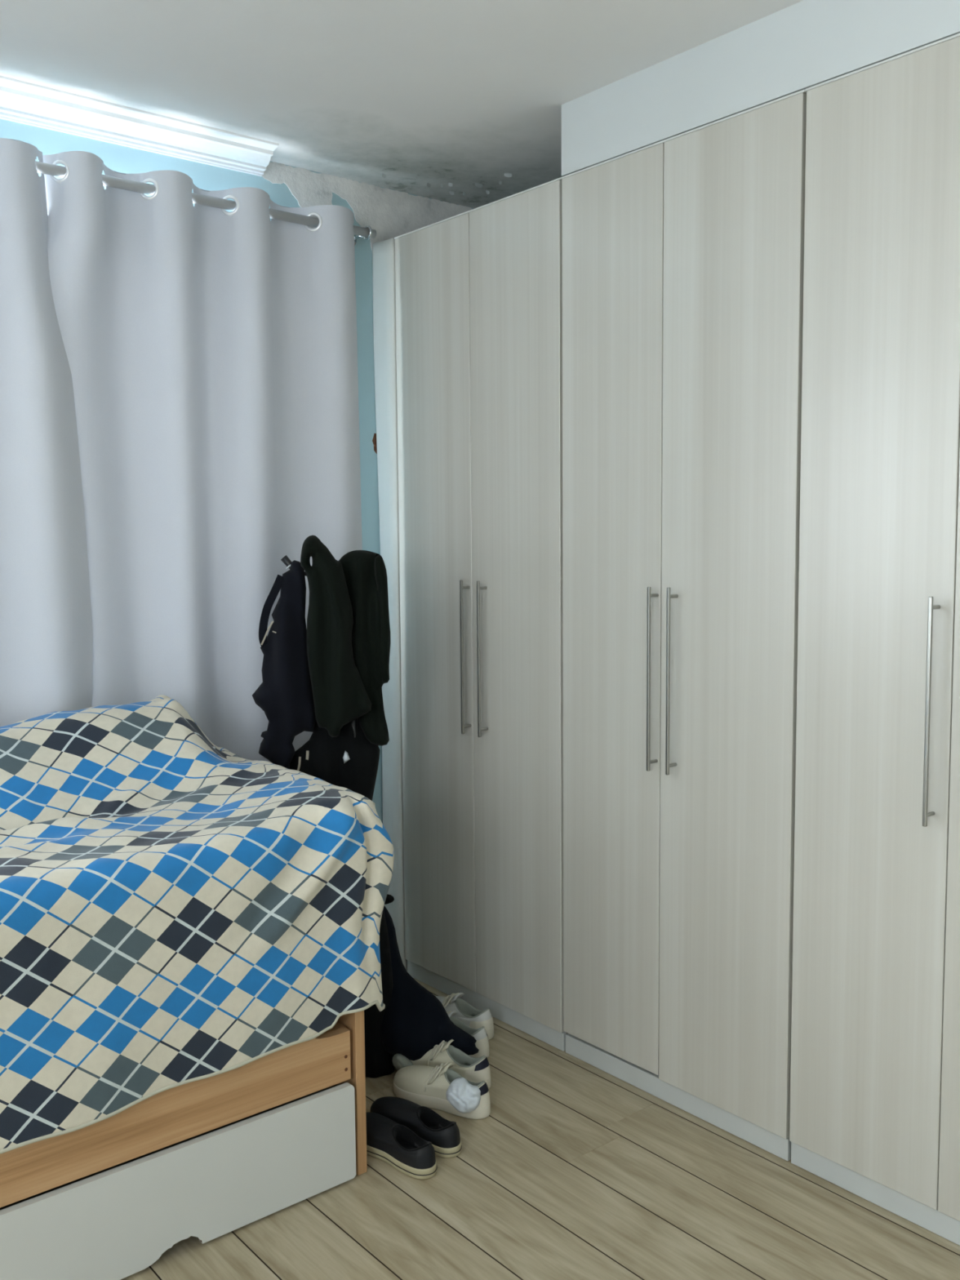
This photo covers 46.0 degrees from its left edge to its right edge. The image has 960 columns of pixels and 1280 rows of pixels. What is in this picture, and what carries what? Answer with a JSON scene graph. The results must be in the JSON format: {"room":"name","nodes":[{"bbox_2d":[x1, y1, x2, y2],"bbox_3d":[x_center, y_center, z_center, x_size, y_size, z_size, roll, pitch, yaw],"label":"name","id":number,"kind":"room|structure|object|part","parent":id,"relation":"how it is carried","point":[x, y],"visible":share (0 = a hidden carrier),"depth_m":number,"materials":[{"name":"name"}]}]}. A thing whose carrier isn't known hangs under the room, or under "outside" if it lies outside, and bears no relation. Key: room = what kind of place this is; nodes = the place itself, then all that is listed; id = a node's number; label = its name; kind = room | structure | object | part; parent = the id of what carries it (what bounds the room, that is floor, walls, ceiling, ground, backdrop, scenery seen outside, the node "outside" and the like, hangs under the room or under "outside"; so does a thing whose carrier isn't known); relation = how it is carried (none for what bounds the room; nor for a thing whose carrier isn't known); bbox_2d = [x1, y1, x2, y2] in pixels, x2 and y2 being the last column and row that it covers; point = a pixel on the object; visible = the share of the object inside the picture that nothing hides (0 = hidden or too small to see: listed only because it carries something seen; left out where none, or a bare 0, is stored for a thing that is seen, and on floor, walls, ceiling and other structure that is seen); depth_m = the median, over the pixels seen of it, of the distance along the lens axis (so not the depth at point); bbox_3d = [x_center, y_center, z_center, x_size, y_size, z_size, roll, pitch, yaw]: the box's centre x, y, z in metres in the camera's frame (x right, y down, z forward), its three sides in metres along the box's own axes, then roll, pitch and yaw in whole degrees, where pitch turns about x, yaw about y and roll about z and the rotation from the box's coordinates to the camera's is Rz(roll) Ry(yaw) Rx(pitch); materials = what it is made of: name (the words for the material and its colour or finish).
{"room":"bedroom","nodes":[
{"label":"bedroom","id":0,"kind":"room"},
{"bbox_2d":[0,119,474,823],"bbox_3d":[-1.600,-0.080,2.807,4.640,2.591,0.162,-5,7,-39],"label":"wall","id":1,"kind":"structure","parent":0,"point":[392,213],"depth_m":3.62,"materials":[{"name":"teal paint"}]},
{"bbox_2d":[0,75,278,176],"bbox_3d":[-1.890,-1.302,2.266,3.338,0.050,0.148,-5,7,-39],"label":"trim","id":2,"kind":"structure","parent":1,"relation":"attached to","point":[22,102],"depth_m":3.05,"materials":[{"name":"white plastic"}]},
{"bbox_2d":[35,160,376,245],"bbox_3d":[-1.527,-1.173,2.592,3.096,0.048,0.126,-5,7,-39],"label":"curtain rod","id":3,"kind":"object","parent":1,"relation":"attached to","point":[359,232],"visible":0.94,"depth_m":3.16,"materials":[{"name":"silver metal"}]},
{"bbox_2d":[0,137,92,726],"bbox_3d":[-1.643,-0.193,2.494,1.573,2.032,0.128,-5,7,-39],"label":"curtain","id":4,"kind":"object","parent":3,"relation":"hanging from","point":[46,618],"visible":0.69,"depth_m":2.87,"materials":[{"name":"grey fabric"}]},
{"bbox_2d":[42,151,362,762],"bbox_3d":[-0.838,-0.261,3.187,1.227,2.032,0.094,-5,7,-39],"label":"curtain","id":5,"kind":"object","parent":3,"relation":"hanging from","point":[211,353],"visible":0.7,"depth_m":3.20,"materials":[{"name":"grey fabric"}]},
{"bbox_2d":[372,237,407,971],"bbox_3d":[-0.295,-0.078,3.727,0.038,2.404,0.101,-5,7,-39],"label":"wardrobe side panel","id":6,"kind":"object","parent":1,"relation":"attached to","point":[384,251],"depth_m":3.69,"materials":[{"name":"white wood"}]},
{"bbox_2d":[0,0,803,208],"bbox_3d":[-0.143,-1.279,0.928,4.640,0.130,4.985,-5,7,-39],"label":"ceiling","id":7,"kind":"structure","parent":0,"point":[458,102],"depth_m":2.72,"materials":[{"name":"white paint"}]},
{"bbox_2d":[464,1065,490,1081],"bbox_3d":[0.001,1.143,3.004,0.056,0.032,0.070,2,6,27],"label":"shoe","id":8,"kind":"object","parent":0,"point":[484,1074],"depth_m":2.98,"materials":[{"name":"white leather"}]},
{"bbox_2d":[469,1015,493,1031],"bbox_3d":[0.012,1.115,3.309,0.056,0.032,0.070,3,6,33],"label":"shoe","id":9,"kind":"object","parent":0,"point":[488,1024],"depth_m":3.29,"materials":[{"name":"white leather"}]},
{"bbox_2d":[475,1033,488,1050],"bbox_3d":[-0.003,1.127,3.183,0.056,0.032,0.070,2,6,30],"label":"shoe","id":10,"kind":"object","parent":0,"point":[482,1044],"depth_m":3.16,"materials":[{"name":"white leather"}]},
{"bbox_2d":[476,1090,489,1108],"bbox_3d":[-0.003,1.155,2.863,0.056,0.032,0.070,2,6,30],"label":"shoe","id":11,"kind":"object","parent":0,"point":[485,1099],"depth_m":2.84,"materials":[{"name":"white leather"}]},
{"bbox_2d":[120,977,959,1279],"bbox_3d":[-0.084,1.407,1.121,4.640,0.100,4.870,-5,7,-39],"label":"floor","id":12,"kind":"structure","parent":0,"point":[575,1171],"depth_m":2.45,"materials":[{"name":"brown wood"}]},
{"bbox_2d":[0,1010,367,1279],"bbox_3d":[-1.291,1.051,2.312,1.943,0.419,0.906,-5,7,-39],"label":"bed","id":13,"kind":"object","parent":12,"relation":"on","point":[207,1159],"visible":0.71,"depth_m":2.31,"materials":[{"name":"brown wood"}]},
{"bbox_3d":[-1.022,0.977,1.972,1.874,0.152,0.025,-5,7,-39],"label":"rail","id":14,"kind":"part","parent":13,"relation":"part of","materials":[{"name":"brown wood"}]},
{"bbox_3d":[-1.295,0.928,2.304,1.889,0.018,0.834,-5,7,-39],"label":"mattress","id":15,"kind":"part","parent":13,"relation":"part of","materials":[{"name":"brown wood"}]},
{"bbox_3d":[-0.557,1.003,2.927,0.025,0.394,0.896,-5,7,-39],"label":"panel","id":16,"kind":"part","parent":13,"relation":"part of","materials":[{"name":"brown wood"}]},
{"bbox_2d":[280,555,357,737],"bbox_3d":[-0.359,0.465,3.208,0.307,1.410,0.297,-5,7,-39],"label":"coat rack","id":17,"kind":"object","parent":12,"relation":"on","point":[286,560],"visible":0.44,"depth_m":3.14,"materials":[{"name":"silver plastic"}]},
{"bbox_2d":[252,560,315,768],"bbox_3d":[-0.548,0.076,3.156,0.190,0.596,0.190,-5,7,-39],"label":"jacket","id":18,"kind":"object","parent":17,"relation":"hanging from","point":[285,693],"visible":0.98,"depth_m":3.10,"materials":[{"name":"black fabric"}]},
{"bbox_2d":[289,718,378,800],"bbox_3d":[-0.433,0.466,3.278,0.288,0.610,0.217,-1,5,-3],"label":"bag","id":19,"kind":"object","parent":17,"relation":"hanging from","point":[346,761],"visible":0.29,"depth_m":3.18,"materials":[{"name":"black fabric"}]},
{"bbox_2d":[300,535,371,737],"bbox_3d":[-0.393,-0.010,3.113,0.185,0.556,0.173,0,5,1],"label":"jacket","id":20,"kind":"object","parent":17,"relation":"hanging from","point":[340,697],"visible":1,"depth_m":3.06,"materials":[{"name":"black fabric"}]},
{"bbox_2d":[338,550,390,746],"bbox_3d":[-0.333,0.021,3.221,0.153,0.553,0.243,-2,5,-17],"label":"jacket","id":21,"kind":"object","parent":17,"relation":"hanging from","point":[365,572],"visible":0.82,"depth_m":3.12,"materials":[{"name":"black fabric"}]},
{"bbox_2d":[372,746,379,798],"bbox_3d":[-0.353,0.457,3.342,0.107,0.448,0.180,-2,5,-12],"label":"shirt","id":22,"kind":"object","parent":17,"relation":"hanging from","point":[378,746],"visible":0.02,"depth_m":3.28,"materials":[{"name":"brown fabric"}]},
{"bbox_2d":[364,893,394,1078],"bbox_3d":[-0.315,0.990,3.167,0.163,0.627,0.274,-1,5,0],"label":"coat","id":23,"kind":"object","parent":17,"relation":"hanging from","point":[378,1061],"visible":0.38,"depth_m":3.06,"materials":[{"name":"black fabric"}]},
{"bbox_2d":[384,893,394,904],"bbox_3d":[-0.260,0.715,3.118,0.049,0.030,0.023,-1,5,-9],"label":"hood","id":24,"kind":"object","parent":23,"relation":"attached to","point":[389,899],"depth_m":3.11,"materials":[{"name":"black fabric"}]},
{"bbox_2d":[365,1111,437,1179],"bbox_3d":[-0.214,1.180,2.675,0.091,0.081,0.288,-5,7,-42],"label":"shoe","id":25,"kind":"object","parent":12,"relation":"on","point":[393,1143],"visible":0.81,"depth_m":2.64,"materials":[{"name":"black leather"}]},
{"bbox_2d":[369,1096,462,1158],"bbox_3d":[-0.157,1.172,2.764,0.289,0.081,0.091,4,7,39],"label":"shoe","id":26,"kind":"object","parent":12,"relation":"on","point":[444,1135],"visible":0.85,"depth_m":2.73,"materials":[{"name":"black leather"}]},
{"bbox_2d":[380,905,479,1060],"bbox_3d":[-0.175,0.957,3.121,0.362,0.424,0.235,2,6,28],"label":"clothing","id":27,"kind":"object","parent":12,"relation":"on","point":[415,1021],"visible":0.79,"depth_m":3.06,"materials":[{"name":"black fabric"}]},
{"bbox_2d":[392,1062,490,1119],"bbox_3d":[-0.101,1.141,2.919,0.285,0.114,0.090,2,6,28],"label":"sneaker","id":28,"kind":"object","parent":12,"relation":"on","point":[427,1086],"visible":0.84,"depth_m":2.90,"materials":[{"name":"white leather"}]},
{"bbox_2d":[445,1077,480,1113],"bbox_3d":[-0.043,1.142,2.836,0.087,0.080,0.063,1,5,12],"label":"sock","id":29,"kind":"object","parent":28,"relation":"in","point":[464,1097],"visible":1,"depth_m":2.82,"materials":[{"name":"white fabric"}]},
{"bbox_2d":[396,1039,490,1088],"bbox_3d":[-0.101,1.129,3.055,0.285,0.114,0.090,2,6,28],"label":"sneaker","id":30,"kind":"object","parent":12,"relation":"on","point":[476,1070],"visible":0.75,"depth_m":3.02,"materials":[{"name":"white leather"}]},
{"bbox_2d":[391,1053,413,1071],"bbox_3d":[-0.207,1.140,3.038,0.061,0.056,0.043,1,5,15],"label":"sock","id":31,"kind":"object","parent":30,"relation":"on","point":[399,1061],"visible":0.63,"depth_m":3.03,"materials":[{"name":"grey fabric"}]},
{"bbox_2d":[435,992,493,1039],"bbox_3d":[-0.084,1.101,3.369,0.285,0.114,0.090,3,6,35],"label":"sneaker","id":32,"kind":"object","parent":12,"relation":"on","point":[474,1018],"visible":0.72,"depth_m":3.32,"materials":[{"name":"white leather"}]},
{"bbox_2d":[446,1010,488,1057],"bbox_3d":[-0.102,1.113,3.239,0.285,0.114,0.090,2,6,28],"label":"sneaker","id":33,"kind":"object","parent":12,"relation":"on","point":[480,1034],"visible":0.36,"depth_m":3.17,"materials":[{"name":"white leather"}]},
{"bbox_2d":[394,177,567,1051],"bbox_3d":[0.186,-0.068,3.562,0.605,2.403,0.759,-5,7,-39],"label":"wardrobe","id":34,"kind":"object","parent":12,"relation":"on","point":[478,291],"visible":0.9,"depth_m":3.35,"materials":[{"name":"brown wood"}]},
{"bbox_3d":[-0.135,-0.089,3.541,0.018,2.340,0.369,-5,7,-39],"label":"door","id":35,"kind":"part","parent":34,"relation":"part of","materials":[{"name":"grey wood"}]},
{"bbox_3d":[-0.043,0.051,3.403,0.036,0.463,0.008,-5,7,-39],"label":"handle","id":36,"kind":"part","parent":34,"relation":"part of","materials":[{"name":"silver metal"}]},
{"bbox_3d":[0.189,-1.264,3.468,0.569,0.005,0.759,-5,7,-39],"label":"panel","id":37,"kind":"part","parent":34,"relation":"part of","materials":[{"name":"beige wood"}]},
{"bbox_3d":[0.007,0.056,3.342,0.036,0.463,0.008,-5,7,-39],"label":"handle","id":38,"kind":"part","parent":34,"relation":"part of","materials":[{"name":"silver metal"}]},
{"bbox_3d":[0.105,-0.065,3.253,0.018,2.340,0.379,-5,7,-39],"label":"door","id":39,"kind":"part","parent":34,"relation":"part of","materials":[{"name":"grey wood"}]},
{"bbox_2d":[560,88,806,1160],"bbox_3d":[0.669,-0.021,2.982,0.605,2.403,0.751,-5,7,-39],"label":"wardrobe","id":40,"kind":"object","parent":12,"relation":"on","point":[682,255],"visible":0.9,"depth_m":2.76,"materials":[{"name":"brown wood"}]},
{"bbox_3d":[0.345,-0.046,2.965,0.018,2.332,0.351,-5,7,-39],"label":"door","id":41,"kind":"part","parent":40,"relation":"part of","materials":[{"name":"grey wood"}]},
{"bbox_3d":[0.431,0.098,2.833,0.036,0.463,0.008,-5,7,-39],"label":"handle","id":42,"kind":"part","parent":40,"relation":"part of","materials":[{"name":"silver metal"}]},
{"bbox_3d":[0.472,0.102,2.785,0.036,0.463,0.008,-5,7,-39],"label":"handle","id":43,"kind":"part","parent":40,"relation":"part of","materials":[{"name":"silver metal"}]},
{"bbox_3d":[0.672,-1.216,2.888,0.569,0.005,0.751,-5,7,-39],"label":"panel","id":44,"kind":"part","parent":40,"relation":"part of","materials":[{"name":"beige wood"}]},
{"bbox_3d":[0.583,-0.019,2.680,0.018,2.340,0.389,-5,7,-39],"label":"door","id":45,"kind":"part","parent":40,"relation":"part of","materials":[{"name":"grey wood"}]},
{"bbox_2d":[789,33,959,1245],"bbox_3d":[1.150,0.026,2.405,0.605,2.403,0.753,-5,7,-39],"label":"wardrobe","id":46,"kind":"object","parent":12,"relation":"on","point":[875,1073],"visible":1,"depth_m":2.36,"materials":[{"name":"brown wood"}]},
{"bbox_3d":[1.154,-1.169,2.311,0.569,0.005,0.753,-5,7,-39],"label":"panel","id":47,"kind":"part","parent":46,"relation":"part of","materials":[{"name":"beige wood"}]},
{"bbox_3d":[0.904,0.144,2.267,0.036,0.463,0.008,-5,7,-39],"label":"handle","id":48,"kind":"part","parent":46,"relation":"part of","materials":[{"name":"silver metal"}]},
{"bbox_3d":[1.067,0.028,2.100,0.018,2.340,0.383,-5,7,-39],"label":"door","id":49,"kind":"part","parent":46,"relation":"part of","materials":[{"name":"grey wood"}]},
{"bbox_3d":[-1.292,0.692,2.279,1.845,0.438,0.842,-5,7,-39],"label":"mattress","id":50,"kind":"object","parent":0,"visible":0},
{"bbox_2d":[0,694,394,1154],"bbox_3d":[-1.233,0.577,2.275,2.017,0.719,0.898,-5,7,-39],"label":"blanket","id":51,"kind":"object","parent":50,"relation":"on","point":[178,908],"visible":1,"depth_m":2.34,"materials":[{"name":"multicoloured fabric"}]},
{"bbox_3d":[1.628,-0.072,2.427,0.160,2.589,4.550,-5,7,-39],"label":"wall","id":52,"kind":"structure","parent":0,"visible":0},
{"bbox_2d":[561,0,959,176],"bbox_3d":[1.612,-1.222,1.757,0.571,0.181,3.686,-5,7,-39],"label":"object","id":53,"kind":"structure","parent":52,"relation":"attached to","point":[805,44],"depth_m":2.53,"materials":[{"name":"white paint"}]}
]}

